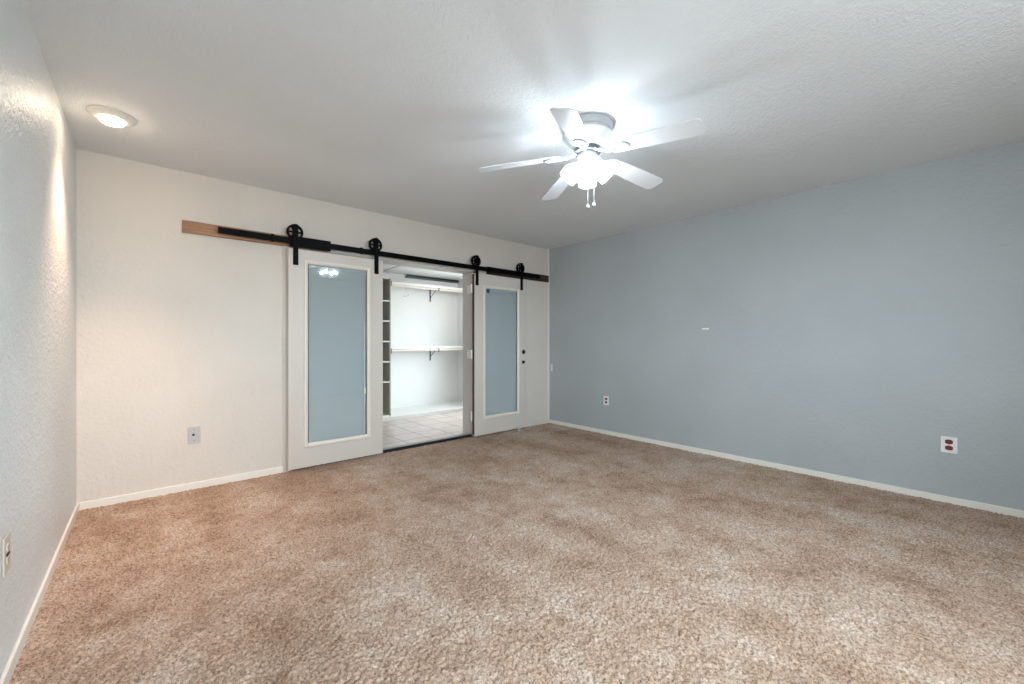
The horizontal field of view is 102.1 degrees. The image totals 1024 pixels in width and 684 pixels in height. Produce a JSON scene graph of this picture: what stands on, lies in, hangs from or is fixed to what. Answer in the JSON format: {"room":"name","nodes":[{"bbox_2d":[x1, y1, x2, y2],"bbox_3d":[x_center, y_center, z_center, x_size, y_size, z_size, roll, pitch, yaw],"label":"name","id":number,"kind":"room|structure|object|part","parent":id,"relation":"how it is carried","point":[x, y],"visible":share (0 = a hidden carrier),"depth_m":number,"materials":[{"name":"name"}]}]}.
{"room":"empty bedroom","nodes":[
{"label":"empty bedroom","id":0,"kind":"room"},
{"bbox_2d":[0,0,75,676],"bbox_3d":[-1.302,-0.060,0.843,0.120,2.500,5.526,0,0,-41],"label":"wall","id":1,"kind":"structure","parent":0,"point":[38,148],"depth_m":1.73,"materials":[{"name":"white paint"}]},
{"bbox_2d":[2,531,10,577],"bbox_3d":[-1.705,0.715,1.398,0.009,0.127,0.084,0,0,-41],"label":"wall outlet","id":2,"kind":"object","parent":1,"relation":"attached to","point":[6,541],"visible":1,"depth_m":1.39,"materials":[{"name":"beige plastic"}]},
{"bbox_2d":[0,503,78,683],"bbox_3d":[-1.225,1.125,0.857,0.013,0.070,5.206,0,0,-41],"label":"baseboard","id":3,"kind":"structure","parent":1,"relation":"attached to","point":[8,671],"depth_m":1.71,"materials":[{"name":"white paint"}]},
{"bbox_2d":[76,149,547,502],"bbox_3d":[-1.280,-0.065,4.412,4.633,2.490,0.200,0,0,-41],"label":"wall","id":4,"kind":"structure","parent":0,"point":[177,331],"depth_m":3.19,"materials":[{"name":"white paint"}]},
{"bbox_2d":[79,466,282,510],"bbox_3d":[-2.473,1.125,3.218,1.239,0.070,0.013,0,0,-41],"label":"baseboard","id":5,"kind":"structure","parent":4,"relation":"attached to","point":[113,500],"depth_m":3.14,"materials":[{"name":"white paint"}]},
{"bbox_2d":[188,426,199,443],"bbox_3d":[-2.473,0.725,3.221,0.078,0.128,0.009,0,0,-41],"label":"wall outlet","id":6,"kind":"object","parent":4,"relation":"attached to","point":[193,432],"visible":1,"depth_m":3.22,"materials":[{"name":"grey plastic"}]},
{"bbox_2d":[182,220,328,251],"bbox_3d":[-2.122,-0.887,3.523,1.074,0.094,0.020,0,0,-41],"label":"board","id":7,"kind":"object","parent":4,"relation":"attached to","point":[191,227],"visible":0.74,"depth_m":3.30,"materials":[{"name":"brown wood"}]},
{"bbox_2d":[218,224,539,469],"bbox_3d":[-0.979,0.041,4.474,3.610,2.143,0.105,0,0,-41],"label":"sliding barn door","id":8,"kind":"structure","parent":4,"relation":"in","point":[335,301],"depth_m":3.84,"materials":[{"name":"beige paint"}]},
{"bbox_3d":[-1.806,-0.883,3.715,0.345,0.094,0.004,0,0,-41],"label":"splice plate","id":9,"kind":"part","parent":8,"relation":"part of","materials":[{"name":"black metal"}]},
{"bbox_3d":[-1.625,-0.678,3.876,0.518,0.022,0.018,0,0,-41],"label":"head rail","id":10,"kind":"part","parent":8,"relation":"part of","materials":[{"name":"grey wood"}]},
{"bbox_3d":[-1.626,0.895,3.877,0.518,0.011,0.012,0,0,-41],"label":"rail","id":11,"kind":"part","parent":8,"relation":"part of","materials":[{"name":"grey"}]},
{"bbox_2d":[309,268,365,440],"bbox_3d":[-1.625,0.110,3.876,0.514,1.568,0.006,0,0,-41],"label":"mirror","id":12,"kind":"object","parent":8,"relation":"attached to","point":[337,296],"depth_m":3.87,"materials":[{"name":"grey"}]},
{"bbox_3d":[-1.613,0.103,3.859,0.602,1.661,0.020,0,0,-41],"label":"glass frame","id":13,"kind":"part","parent":8,"relation":"part of","materials":[{"name":"glass"}]},
{"bbox_3d":[-1.637,0.103,3.886,0.558,1.617,0.004,0,0,-41],"label":"pane","id":14,"kind":"part","parent":8,"relation":"part of","materials":[{"name":"grey"}]},
{"bbox_3d":[-0.985,-0.883,4.482,3.610,0.094,0.085,0,0,-41],"label":"sliding door rail","id":15,"kind":"part","parent":8,"relation":"part of","materials":[{"name":"black metal"}]},
{"bbox_2d":[471,255,526,435],"bbox_3d":[-0.139,0.041,5.173,0.885,2.143,0.066,0,0,-41],"label":"sliding barn door","id":16,"kind":"structure","parent":8,"relation":"hanging from","point":[499,304],"depth_m":5.15,"materials":[{"name":"beige paint"}]},
{"bbox_2d":[486,291,515,414],"bbox_3d":[-0.136,0.130,5.188,0.498,1.514,0.006,0,0,-41],"label":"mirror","id":17,"kind":"object","parent":16,"relation":"attached to","point":[500,305],"depth_m":5.18,"materials":[{"name":"grey"}]},
{"bbox_3d":[-0.124,0.121,5.171,0.586,1.612,0.020,0,0,-41],"label":"glass frame","id":18,"kind":"part","parent":16,"relation":"part of","materials":[{"name":"beige plastic"}]},
{"bbox_3d":[-0.136,-0.636,5.188,0.502,0.022,0.018,0,0,-41],"label":"head rail","id":19,"kind":"part","parent":16,"relation":"part of","materials":[{"name":"grey wood"}]},
{"bbox_2d":[283,246,478,471],"bbox_3d":[-1.208,0.145,4.332,2.132,2.030,0.016,0,0,-41],"label":"trim","id":20,"kind":"structure","parent":4,"relation":"attached to","point":[285,248],"depth_m":3.63,"materials":[{"name":"grey paint"}]},
{"bbox_2d":[294,434,472,469],"bbox_3d":[-1.222,1.137,4.349,1.990,0.047,0.012,0,0,-41],"label":"trim","id":21,"kind":"structure","parent":4,"relation":"attached to","point":[469,435],"depth_m":4.53,"materials":[{"name":"black metal"}]},
{"bbox_2d":[298,248,472,435],"bbox_3d":[-1.278,0.141,4.413,1.990,1.978,0.202,0,0,-41],"label":"trim","id":22,"kind":"structure","parent":4,"relation":"attached to","point":[467,275],"depth_m":5.04,"materials":[{"name":"grey paint"}]},
{"bbox_2d":[383,433,469,449],"bbox_3d":[-1.244,1.134,4.374,1.990,0.052,0.055,0,0,-41],"label":"trim","id":23,"kind":"structure","parent":4,"relation":"attached to","point":[466,433],"depth_m":4.61,"materials":[{"name":"grey metal"}]},
{"bbox_2d":[467,284,471,293],"bbox_3d":[-0.514,-0.637,4.985,0.051,0.108,0.153,0,0,-41],"label":"hinge","id":24,"kind":"object","parent":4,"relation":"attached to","point":[469,287],"visible":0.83,"depth_m":5.02,"materials":[{"name":"white paint"}]},
{"bbox_2d":[467,350,471,358],"bbox_3d":[-0.514,0.147,4.985,0.051,0.108,0.153,0,0,-41],"label":"hinge","id":25,"kind":"object","parent":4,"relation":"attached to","point":[469,352],"visible":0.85,"depth_m":5.02,"materials":[{"name":"white paint"}]},
{"bbox_2d":[479,419,548,435],"bbox_3d":[0.055,1.125,5.447,1.236,0.070,0.013,0,0,-41],"label":"baseboard","id":26,"kind":"structure","parent":4,"relation":"attached to","point":[530,424],"depth_m":5.65,"materials":[{"name":"white wood"}]},
{"bbox_2d":[486,266,548,282],"bbox_3d":[0.100,-0.887,5.482,1.102,0.094,0.020,0,0,-41],"label":"board","id":27,"kind":"object","parent":4,"relation":"attached to","point":[543,278],"visible":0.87,"depth_m":5.51,"materials":[{"name":"brown wood"}]},
{"bbox_2d":[548,249,548,418],"bbox_3d":[0.519,-0.110,5.857,0.022,2.400,0.012,0,0,-41],"label":"trim","id":28,"kind":"structure","parent":4,"relation":"attached to","point":[548,249],"depth_m":5.85,"materials":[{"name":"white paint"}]},
{"bbox_2d":[383,272,456,408],"bbox_3d":[-2.335,0.013,6.353,3.740,2.235,0.120,0,0,-41],"label":"wall","id":29,"kind":"structure","parent":0,"point":[416,380],"depth_m":6.99,"materials":[{"name":"white paint"}]},
{"bbox_2d":[391,346,462,348],"bbox_3d":[-1.474,0.088,6.841,1.563,0.040,0.288,0,0,-41],"label":"closet shelf","id":30,"kind":"object","parent":29,"relation":"attached to","point":[392,347],"visible":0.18,"depth_m":6.69,"materials":[{"name":"white paint"}]},
{"bbox_2d":[392,281,462,290],"bbox_3d":[-1.474,-0.912,6.841,1.563,0.040,0.288,0,0,-41],"label":"closet shelf","id":31,"kind":"object","parent":29,"relation":"attached to","point":[393,282],"visible":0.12,"depth_m":6.73,"materials":[{"name":"white paint"}]},
{"bbox_2d":[405,275,458,283],"bbox_3d":[-1.351,-1.079,7.108,1.024,0.050,0.050,0,0,-41],"label":"wall bar","id":32,"kind":"object","parent":29,"relation":"attached to","point":[406,276],"visible":1,"depth_m":7.07,"materials":[{"name":"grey metal"}]},
{"bbox_3d":[-1.304,-0.799,6.984,0.024,0.225,0.298,0,0,-41],"label":"shelf bracket","id":33,"kind":"object","parent":29,"relation":"attached to","visible":0},
{"bbox_2d":[392,284,462,292],"bbox_3d":[-1.391,-0.873,6.746,1.564,0.034,0.034,0,0,-41],"label":"clothes rod","id":34,"kind":"object","parent":33,"relation":"attached to","point":[395,285],"visible":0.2,"depth_m":6.73,"materials":[{"name":"beige"}]},
{"bbox_3d":[-1.304,0.205,6.984,0.024,0.225,0.298,0,0,-41],"label":"shelf bracket","id":35,"kind":"object","parent":29,"relation":"attached to","visible":0},
{"bbox_2d":[392,349,462,351],"bbox_3d":[-1.391,0.132,6.746,1.564,0.034,0.034,0,0,-41],"label":"clothes rod","id":36,"kind":"object","parent":35,"relation":"attached to","point":[393,350],"visible":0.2,"depth_m":6.70,"materials":[{"name":"beige"}]},
{"bbox_2d":[383,264,462,279],"bbox_3d":[-1.676,-1.155,5.606,3.740,0.100,2.114,0,0,-41],"label":"ceiling","id":37,"kind":"structure","parent":0,"point":[404,270],"depth_m":6.58,"materials":[{"name":"white paint"}]},
{"bbox_2d":[383,411,465,447],"bbox_3d":[-1.635,1.176,5.559,3.740,0.108,2.239,0,0,-41],"label":"floor","id":38,"kind":"structure","parent":0,"point":[397,432],"depth_m":5.37,"materials":[{"name":"tile"}]},
{"bbox_2d":[383,401,462,420],"bbox_3d":[-2.076,1.096,6.059,3.500,0.052,0.664,0,0,-41],"label":"platform","id":39,"kind":"object","parent":38,"relation":"on","point":[423,410],"visible":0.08,"depth_m":6.55,"materials":[{"name":"white paint"}]},
{"bbox_2d":[383,277,391,416],"bbox_3d":[-2.115,0.072,6.054,0.474,1.995,0.620,0,0,-41],"label":"tower","id":40,"kind":"object","parent":39,"relation":"on","point":[387,283],"visible":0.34,"depth_m":6.01,"materials":[{"name":"grey wood"}]},
{"bbox_2d":[457,280,462,401],"bbox_3d":[-0.279,0.013,6.758,0.120,2.235,1.994,0,0,-41],"label":"wall","id":41,"kind":"structure","parent":0,"point":[460,283],"depth_m":7.39,"materials":[{"name":"white paint"}]},
{"bbox_2d":[9,423,1023,683],"bbox_3d":[0.543,1.193,2.344,4.873,0.114,5.338,0,0,-41],"label":"floor","id":42,"kind":"structure","parent":0,"point":[548,553],"depth_m":2.02,"materials":[{"name":"beige carpet"}]},
{"bbox_2d":[22,0,1023,248],"bbox_3d":[0.481,-1.360,2.414,4.873,0.100,5.526,0,0,-41],"label":"ceiling","id":43,"kind":"structure","parent":0,"point":[396,108],"depth_m":2.17,"materials":[{"name":"white paint"}]},
{"bbox_2d":[86,105,136,126],"bbox_3d":[-2.313,-1.283,2.394,0.212,0.054,0.212,0,0,-41],"label":"recessed light","id":44,"kind":"object","parent":43,"relation":"in","point":[113,117],"visible":1,"depth_m":2.35,"materials":[{"name":"white paint"}]},
{"bbox_2d":[479,107,705,208],"bbox_3d":[0.495,-1.056,2.515,1.260,0.508,1.270,0,0,-41],"label":"ceiling fan","id":45,"kind":"object","parent":43,"relation":"hanging from","point":[586,135],"visible":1,"depth_m":2.41,"materials":[{"name":"white metal"}]},
{"bbox_3d":[0.042,-1.087,2.530,0.489,0.033,0.130,-8,0,2],"label":"blade","id":46,"kind":"part","parent":45,"relation":"part of","materials":[{"name":"white wood"}]},
{"bbox_3d":[0.344,-1.106,2.916,0.130,0.033,0.489,0,-5,-16],"label":"blade","id":47,"kind":"part","parent":45,"relation":"part of","materials":[{"name":"white wood"}]},
{"bbox_3d":[0.312,-1.097,2.122,0.130,0.033,0.489,0,6,20],"label":"blade","id":48,"kind":"part","parent":45,"relation":"part of","materials":[{"name":"white wood"}]},
{"bbox_3d":[0.357,-1.022,2.531,0.043,0.051,0.047,0,0,-41],"label":"bulb","id":49,"kind":"part","parent":45,"relation":"part of","materials":[{"name":"white glass"}]},
{"bbox_3d":[0.475,-1.022,2.613,0.046,0.051,0.043,0,0,-41],"label":"bulb","id":50,"kind":"part","parent":45,"relation":"part of","materials":[{"name":"white glass"}]},
{"bbox_3d":[0.440,-1.022,2.413,0.046,0.051,0.043,0,0,-41],"label":"bulb","id":51,"kind":"part","parent":45,"relation":"part of","materials":[{"name":"white glass"}]},
{"bbox_3d":[0.557,-1.022,2.496,0.043,0.051,0.047,0,0,-41],"label":"bulb","id":52,"kind":"part","parent":45,"relation":"part of","materials":[{"name":"white glass"}]},
{"bbox_3d":[0.805,-1.111,2.745,0.489,0.033,0.130,6,-3,-34],"label":"blade","id":53,"kind":"part","parent":45,"relation":"part of","materials":[{"name":"white wood"}]},
{"bbox_3d":[0.785,-1.117,2.254,0.489,0.033,0.130,5,3,38],"label":"blade","id":54,"kind":"part","parent":45,"relation":"part of","materials":[{"name":"white wood"}]},
{"bbox_2d":[549,140,1023,510],"bbox_3d":[2.264,-0.060,3.986,0.120,2.500,5.526,0,0,-41],"label":"wall","id":55,"kind":"structure","parent":0,"point":[855,326],"depth_m":3.45,"materials":[{"name":"blue paint"}]},
{"bbox_2d":[604,396,608,404],"bbox_3d":[1.167,0.727,5.132,0.009,0.112,0.076,0,0,-41],"label":"wall outlet","id":56,"kind":"object","parent":55,"relation":"attached to","point":[606,398],"visible":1,"depth_m":5.13,"materials":[{"name":"white plastic"}]},
{"bbox_2d":[549,419,1023,517],"bbox_3d":[2.240,1.128,3.912,0.013,0.064,5.206,0,0,-41],"label":"baseboard","id":57,"kind":"structure","parent":55,"relation":"attached to","point":[957,501],"depth_m":3.46,"materials":[{"name":"white paint"}]},
{"bbox_2d":[941,436,956,453],"bbox_3d":[3.101,0.730,2.938,0.009,0.114,0.082,0,0,-41],"label":"wall outlet","id":58,"kind":"object","parent":55,"relation":"attached to","point":[948,444],"visible":1,"depth_m":2.94,"materials":[{"name":"white plastic"}]},
{"bbox_2d":[945,446,952,449],"bbox_3d":[3.100,0.752,2.937,0.004,0.033,0.039,0,0,-41],"label":"receptacle","id":59,"kind":"object","parent":58,"relation":"attached to","point":[946,447],"depth_m":2.94,"materials":[{"name":"red plastic"}]},
{"bbox_2d":[945,439,952,443],"bbox_3d":[3.100,0.708,2.937,0.004,0.033,0.039,0,0,-41],"label":"receptacle","id":60,"kind":"object","parent":58,"relation":"attached to","point":[947,441],"depth_m":2.94,"materials":[{"name":"red plastic"}]}
]}

